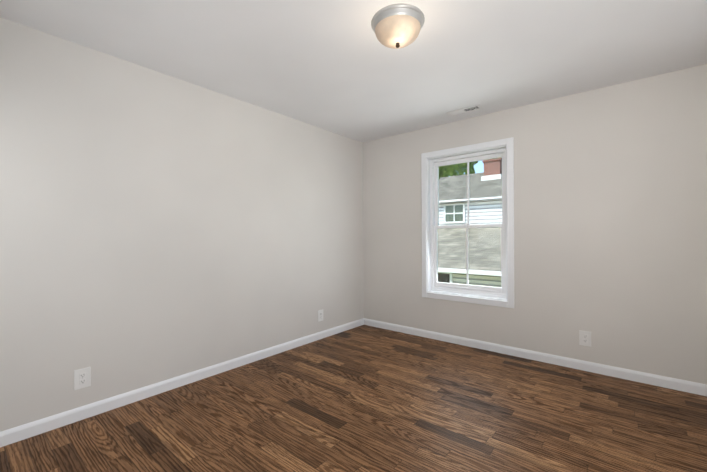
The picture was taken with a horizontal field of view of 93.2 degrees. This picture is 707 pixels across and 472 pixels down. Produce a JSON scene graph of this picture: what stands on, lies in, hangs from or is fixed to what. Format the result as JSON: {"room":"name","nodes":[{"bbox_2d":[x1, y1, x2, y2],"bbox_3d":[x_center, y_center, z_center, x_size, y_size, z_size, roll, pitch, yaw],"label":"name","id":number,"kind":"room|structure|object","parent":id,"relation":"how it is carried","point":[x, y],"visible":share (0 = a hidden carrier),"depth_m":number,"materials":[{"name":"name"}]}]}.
{"room":"empty bedroom","nodes":[
{"label":"empty bedroom","id":0,"kind":"room"},
{"bbox_2d":[0,17,363,431],"bbox_3d":[-1.202,-0.029,3.030,0.200,2.440,4.350,0,0,40],"label":"wall","id":1,"kind":"structure","parent":0,"point":[156,227],"depth_m":2.47,"materials":[{"name":"paint"}]},
{"bbox_2d":[74,367,90,389],"bbox_3d":[-1.766,0.929,2.178,0.010,0.128,0.086,0,0,40],"label":"electrical outlet","id":2,"kind":"object","parent":1,"relation":"attached to","point":[82,378],"visible":1,"depth_m":2.17,"materials":[{"name":"white plastic"}]},
{"bbox_2d":[0,318,363,446],"bbox_3d":[-1.115,1.149,2.962,0.014,0.083,3.950,0,0,40],"label":"baseboard","id":3,"kind":"structure","parent":1,"relation":"attached to","point":[28,430],"depth_m":2.46,"materials":[{"name":"white wood"}]},
{"bbox_2d":[318,309,322,321],"bbox_3d":[-0.378,0.919,3.859,0.010,0.128,0.086,0,0,40],"label":"electrical outlet","id":4,"kind":"object","parent":1,"relation":"attached to","point":[320,315],"visible":1,"depth_m":3.85,"materials":[{"name":"white plastic"}]},
{"bbox_2d":[0,325,706,471],"bbox_3d":[0.268,1.245,1.820,4.000,0.120,4.350,0,0,40],"label":"floor","id":5,"kind":"structure","parent":0,"point":[364,398],"depth_m":2.13,"materials":[{"name":"brown wood"}]},
{"bbox_2d":[0,0,706,142],"bbox_3d":[0.258,-1.315,1.820,4.000,0.120,4.350,0,0,40],"label":"ceiling","id":6,"kind":"structure","parent":0,"point":[337,67],"depth_m":2.24,"materials":[{"name":"paint"}]},
{"bbox_2d":[371,3,424,48],"bbox_3d":[0.254,-1.169,1.919,0.304,0.173,0.304,0,0,40],"label":"flush-mount ceiling light","id":7,"kind":"object","parent":6,"relation":"attached to","point":[397,26],"visible":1,"depth_m":1.83,"materials":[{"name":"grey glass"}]},
{"bbox_2d":[447,105,482,115],"bbox_3d":[1.110,-1.253,3.346,0.330,0.013,0.115,0,0,40],"label":"ceiling vent","id":8,"kind":"object","parent":6,"relation":"in","point":[465,110],"visible":1,"depth_m":3.33,"materials":[{"name":"white metal"}]},
{"bbox_2d":[363,64,706,383],"bbox_3d":[1.584,-0.041,3.421,3.600,2.440,0.200,0,0,40],"label":"wall","id":9,"kind":"structure","parent":0,"point":[610,218],"depth_m":2.91,"materials":[{"name":"paint"}]},
{"bbox_2d":[421,137,513,307],"bbox_3d":[1.244,-0.128,3.669,1.004,1.682,0.198,0,0,40],"label":"double-hung window","id":10,"kind":"structure","parent":9,"relation":"in","point":[432,286],"depth_m":3.66,"materials":[{"name":"white"}]},
{"bbox_2d":[364,318,706,395],"bbox_3d":[1.520,1.138,3.338,3.600,0.083,0.014,0,0,40],"label":"baseboard","id":11,"kind":"structure","parent":9,"relation":"attached to","point":[663,381],"depth_m":3.04,"materials":[{"name":"white wood"}]},
{"bbox_2d":[579,330,590,346],"bbox_3d":[2.026,0.896,2.922,0.086,0.128,0.010,0,0,40],"label":"outlet","id":12,"kind":"object","parent":9,"relation":"attached to","point":[584,338],"visible":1,"depth_m":2.92,"materials":[{"name":"white plastic"}]},
{"label":"outside","id":13,"kind":"structure","parent":0,"visible":0},
{"label":"ground","id":14,"kind":"structure","parent":13,"visible":0},
{"bbox_2d":[439,158,495,178],"bbox_3d":[10.425,-2.840,25.439,24.316,14.167,9.637,0,0,40],"label":"trees","id":15,"kind":"object","parent":14,"relation":"on","point":[448,171],"depth_m":24.97,"materials":[{"name":"green plant"}]},
{"bbox_2d":[438,158,501,286],"bbox_3d":[3.894,0.674,12.577,13.900,7.193,5.020,0,0,40],"label":"house","id":16,"kind":"structure","parent":14,"relation":"on","point":[444,217],"depth_m":12.07,"materials":[{"name":"white"}]}
]}

